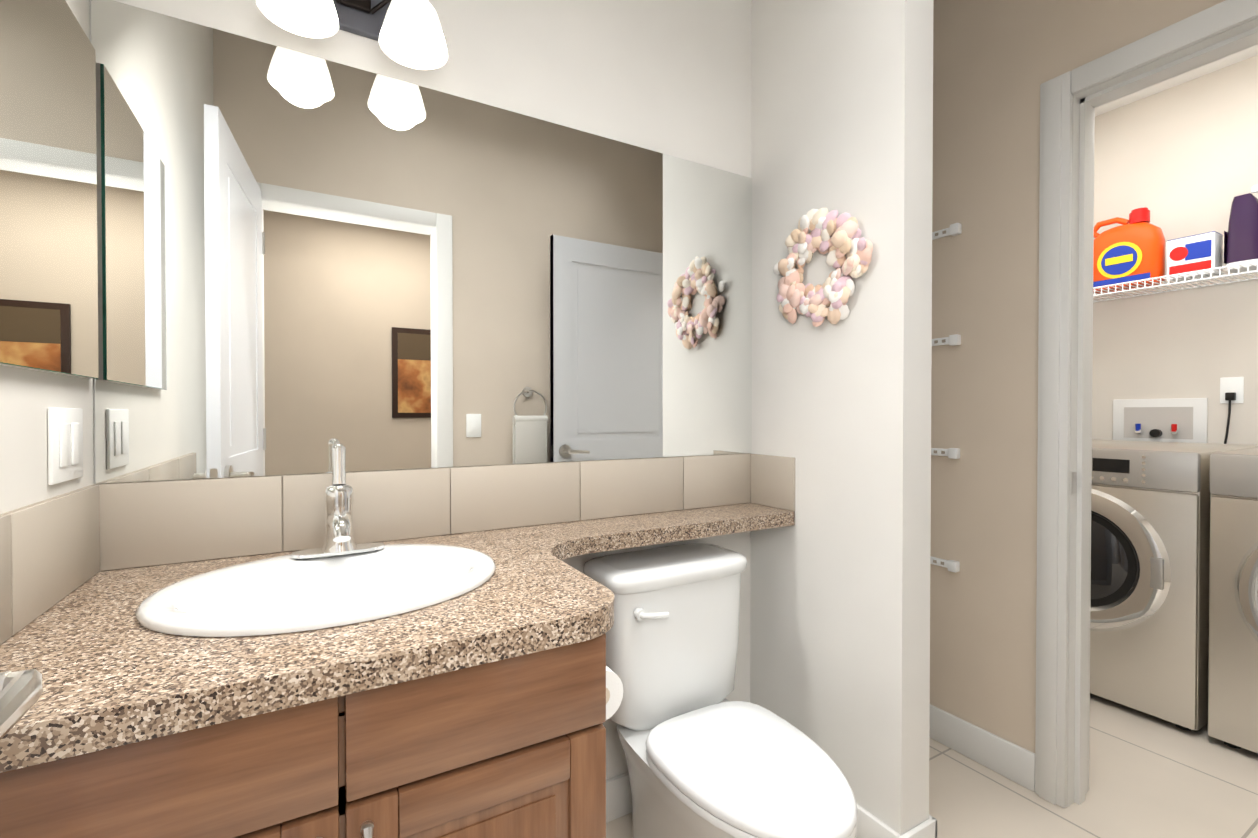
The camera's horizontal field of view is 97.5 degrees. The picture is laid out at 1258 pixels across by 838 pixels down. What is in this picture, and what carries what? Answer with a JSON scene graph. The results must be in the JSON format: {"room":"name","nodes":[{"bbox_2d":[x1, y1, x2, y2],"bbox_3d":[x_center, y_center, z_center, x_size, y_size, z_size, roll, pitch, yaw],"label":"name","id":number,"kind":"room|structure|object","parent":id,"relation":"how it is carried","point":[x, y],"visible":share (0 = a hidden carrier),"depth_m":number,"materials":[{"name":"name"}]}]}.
{"room":"bathroom","nodes":[
{"label":"bathroom","id":0,"kind":"room"},
{"bbox_2d":[0,0,93,513],"bbox_3d":[-0.653,-0.194,0.334,0.120,2.700,1.660,0,1,-30],"label":"wall","id":1,"kind":"structure","parent":0,"point":[28,398],"depth_m":0.78,"materials":[{"name":"paint"}]},
{"bbox_2d":[0,0,98,378],"bbox_3d":[-0.815,-0.353,0.753,0.014,0.570,0.472,0,1,-30],"label":"upper cabinet","id":2,"kind":"object","parent":1,"relation":"attached to","point":[48,254],"visible":0.88,"depth_m":0.78,"materials":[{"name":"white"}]},
{"bbox_2d":[0,483,111,644],"bbox_3d":[-0.710,0.197,0.570,0.010,0.155,0.900,0,1,-30],"label":"tile backsplash","id":3,"kind":"structure","parent":1,"relation":"attached to","point":[55,550],"depth_m":0.79,"materials":[{"name":"beige tile"}]},
{"bbox_2d":[47,408,82,484],"bbox_3d":[-0.880,0.040,0.866,0.008,0.114,0.125,0,1,-30],"label":"switch plate","id":4,"kind":"object","parent":1,"relation":"attached to","point":[65,444],"visible":0.98,"depth_m":0.85,"materials":[{"name":"white plastic"}]},
{"bbox_2d":[90,0,751,779],"bbox_3d":[0.014,-0.207,1.598,2.290,2.700,0.126,0,1,-30],"label":"wall","id":5,"kind":"structure","parent":0,"point":[307,262],"depth_m":1.26,"materials":[{"name":"white paint"}]},
{"bbox_2d":[256,0,447,69],"bbox_3d":[-0.538,-0.868,1.095,0.331,0.247,0.200,0,1,-30],"label":"sconce","id":6,"kind":"object","parent":5,"relation":"attached to","point":[408,33],"visible":1,"depth_m":1.09,"materials":[{"name":"white glass"}]},
{"bbox_2d":[606,772,631,822],"bbox_3d":[0.034,1.034,1.546,0.818,0.110,0.018,0,1,-30],"label":"baseboard","id":7,"kind":"structure","parent":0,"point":[618,791],"depth_m":1.50,"materials":[{"name":"white wood"}]},
{"bbox_2d":[750,0,933,835],"bbox_3d":[0.562,-0.206,1.545,0.110,2.700,0.520,0,1,-30],"label":"wall","id":8,"kind":"structure","parent":0,"point":[842,106],"depth_m":1.42,"materials":[{"name":"paint"}]},
{"bbox_2d":[112,453,763,569],"bbox_3d":[-0.280,0.189,1.360,1.539,0.155,0.013,0,1,-30],"label":"tile backsplash","id":9,"kind":"structure","parent":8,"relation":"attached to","point":[169,521],"depth_m":1.23,"materials":[{"name":"beige tile"}]},
{"bbox_2d":[773,208,872,326],"bbox_3d":[0.506,-0.409,1.484,0.051,0.322,0.333,0,1,-30],"label":"wreath","id":10,"kind":"object","parent":8,"relation":"hanging from","point":[834,236],"visible":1,"depth_m":1.46,"materials":[{"name":"beige"}]},
{"bbox_2d":[855,803,925,837],"bbox_3d":[0.529,1.034,1.508,0.040,0.110,0.494,0,1,-30],"label":"baseboard","id":11,"kind":"structure","parent":8,"relation":"attached to","point":[868,826],"depth_m":1.35,"materials":[{"name":"white wood"}]},
{"bbox_2d":[921,814,936,837],"bbox_3d":[0.617,1.034,1.558,0.042,0.110,0.494,0,1,-30],"label":"baseboard","id":12,"kind":"structure","parent":8,"relation":"attached to","point":[930,824],"depth_m":1.34,"materials":[{"name":"white wood"}]},
{"bbox_2d":[606,693,1257,837],"bbox_3d":[0.894,1.157,0.522,5.500,0.115,3.350,0,1,-30],"label":"floor","id":13,"kind":"structure","parent":0,"point":[1151,776],"depth_m":1.61,"materials":[{"name":"tile"}]},
{"bbox_2d":[0,633,605,837],"bbox_3d":[-0.482,0.706,0.894,0.718,0.780,0.628,0,1,-30],"label":"vanity cabinet","id":14,"kind":"object","parent":13,"relation":"on","point":[514,747],"visible":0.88,"depth_m":0.67,"materials":[{"name":"brown wood"}]},
{"bbox_2d":[0,503,794,772],"bbox_3d":[-0.128,0.289,1.095,1.536,0.038,0.623,0,1,-30],"label":"countertop","id":15,"kind":"structure","parent":14,"relation":"on","point":[103,661],"depth_m":0.69,"materials":[{"name":"stone"}]},
{"bbox_2d":[135,544,495,636],"bbox_3d":[-0.477,0.327,0.912,0.508,0.146,0.416,0,1,-30],"label":"sink basin","id":16,"kind":"object","parent":15,"relation":"in","point":[281,594],"visible":0.54,"depth_m":0.93,"materials":[{"name":"white ceramic"}]},
{"bbox_2d":[291,443,383,558],"bbox_3d":[-0.525,0.149,1.004,0.156,0.205,0.154,0,1,-30],"label":"faucet","id":17,"kind":"object","parent":15,"relation":"on","point":[339,521],"visible":1,"depth_m":1.02,"materials":[{"name":"silver metal"}]},
{"bbox_2d":[606,666,622,719],"bbox_3d":[-0.084,0.507,1.017,0.096,0.135,0.140,0,1,-30],"label":"toilet paper","id":18,"kind":"object","parent":14,"relation":"attached to","point":[614,690],"visible":0.17,"depth_m":0.97,"materials":[{"name":"white paper"}]},
{"bbox_2d":[583,543,857,837],"bbox_3d":[0.205,0.728,1.261,0.439,0.728,0.675,0,1,-30],"label":"toilet","id":19,"kind":"object","parent":13,"relation":"on","point":[704,758],"visible":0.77,"depth_m":1.30,"materials":[{"name":"white ceramic"}]},
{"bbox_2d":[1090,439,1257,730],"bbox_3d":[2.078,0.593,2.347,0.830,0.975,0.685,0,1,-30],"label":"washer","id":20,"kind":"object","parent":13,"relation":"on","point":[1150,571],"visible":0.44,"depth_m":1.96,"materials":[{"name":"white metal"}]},
{"bbox_2d":[1208,448,1257,752],"bbox_3d":[2.427,0.600,1.734,0.830,0.975,0.685,0,1,-30],"label":"dryer","id":21,"kind":"object","parent":13,"relation":"on","point":[1233,649],"visible":1,"depth_m":1.79,"materials":[{"name":"white metal"}]},
{"bbox_2d":[930,0,1224,752],"bbox_3d":[1.325,-0.206,1.489,0.120,2.700,1.374,0,1,-30],"label":"wall","id":22,"kind":"structure","parent":0,"point":[997,64],"depth_m":1.72,"materials":[{"name":"paint"}]},
{"bbox_2d":[930,556,959,572],"bbox_3d":[1.006,0.481,1.909,0.024,0.034,0.260,0,1,-30],"label":"shelf bracket","id":23,"kind":"object","parent":22,"relation":"attached to","point":[952,565],"visible":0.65,"depth_m":1.83,"materials":[{"name":"white metal"}]},
{"bbox_2d":[931,448,959,458],"bbox_3d":[1.006,0.111,1.906,0.024,0.034,0.260,0,1,-30],"label":"shelf bracket","id":24,"kind":"object","parent":22,"relation":"attached to","point":[952,453],"visible":0.58,"depth_m":1.81,"materials":[{"name":"white metal"}]},
{"bbox_2d":[932,334,960,345],"bbox_3d":[1.006,-0.259,1.902,0.024,0.034,0.260,0,1,-30],"label":"shelf bracket","id":25,"kind":"object","parent":22,"relation":"attached to","point":[953,340],"visible":0.6,"depth_m":1.81,"materials":[{"name":"white metal"}]},
{"bbox_2d":[932,223,961,239],"bbox_3d":[1.006,-0.619,1.898,0.024,0.034,0.260,0,1,-30],"label":"shelf bracket","id":26,"kind":"object","parent":22,"relation":"attached to","point":[954,229],"visible":0.48,"depth_m":1.81,"materials":[{"name":"white metal"}]},
{"bbox_2d":[929,704,1034,791],"bbox_3d":[1.064,1.031,1.819,0.018,0.110,0.485,0,1,-30],"label":"baseboard","id":27,"kind":"structure","parent":22,"relation":"attached to","point":[1004,757],"depth_m":1.73,"materials":[{"name":"white wood"}]},
{"bbox_2d":[1035,0,1257,807],"bbox_3d":[1.468,0.067,1.236,0.158,2.050,0.910,0,1,-30],"label":"door frame","id":28,"kind":"structure","parent":22,"relation":"attached to","point":[1071,101],"depth_m":1.55,"materials":[{"name":"white wood"}]},
{"bbox_2d":[1092,55,1257,444],"bbox_3d":[2.951,-0.211,2.069,0.120,2.700,2.420,0,1,-30],"label":"wall","id":29,"kind":"structure","parent":0,"point":[1179,161],"depth_m":2.58,"materials":[{"name":"paint"}]},
{"bbox_2d":[1113,398,1207,442],"bbox_3d":[2.523,0.018,2.644,0.054,0.230,0.340,0,1,-30],"label":"washer outlet box","id":30,"kind":"object","parent":29,"relation":"attached to","point":[1184,420],"visible":0.85,"depth_m":2.63,"materials":[{"name":"white plastic"}]},
{"bbox_2d":[1093,261,1257,301],"bbox_3d":[2.726,-0.437,1.944,0.393,0.333,2.150,0,1,-30],"label":"wire shelf","id":31,"kind":"object","parent":29,"relation":"attached to","point":[1152,286],"visible":0.73,"depth_m":2.40,"materials":[{"name":"white metal"}]},
{"bbox_2d":[1093,207,1164,293],"bbox_3d":[2.311,-0.785,2.575,0.137,0.348,0.274,0,1,-30],"label":"detergent jug","id":32,"kind":"object","parent":31,"relation":"on","point":[1132,248],"visible":0.85,"depth_m":2.52,"materials":[{"name":"orange plastic"}]},
{"bbox_2d":[1166,231,1222,281],"bbox_3d":[2.436,-0.695,2.380,0.102,0.172,0.150,0,1,-30],"label":"box","id":33,"kind":"object","parent":31,"relation":"on","point":[1202,251],"visible":0.81,"depth_m":2.34,"materials":[{"name":"white cardboard"}]},
{"bbox_2d":[1223,185,1257,272],"bbox_3d":[2.534,-0.773,2.210,0.145,0.331,0.189,0,1,-30],"label":"detergent bottle","id":34,"kind":"object","parent":31,"relation":"on","point":[1240,241],"visible":0.85,"depth_m":2.22,"materials":[{"name":"purple plastic"}]},
{"bbox_2d":[1220,377,1243,443],"bbox_3d":[2.654,-0.021,2.436,0.033,0.329,0.072,0,1,-30],"label":"outlet","id":35,"kind":"object","parent":29,"relation":"attached to","point":[1231,389],"visible":0.96,"depth_m":2.43,"materials":[{"name":"white plastic"}]},
{"bbox_2d":[1095,45,1257,116],"bbox_3d":[0.894,-1.586,0.495,5.500,0.080,3.350,0,1,-30],"label":"ceiling","id":36,"kind":"structure","parent":0,"point":[1245,54],"depth_m":2.55,"materials":[{"name":"paint"}]},
{"bbox_3d":[0.215,-1.217,-0.067,0.720,0.645,0.120,0,1,-30],"label":"wall","id":37,"kind":"structure","parent":0,"visible":0},
{"bbox_2d":[0,669,42,739],"bbox_3d":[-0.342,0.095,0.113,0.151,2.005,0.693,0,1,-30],"label":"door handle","id":38,"kind":"object","parent":37,"relation":"in","point":[21,692],"depth_m":0.37,"materials":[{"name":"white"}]}
]}

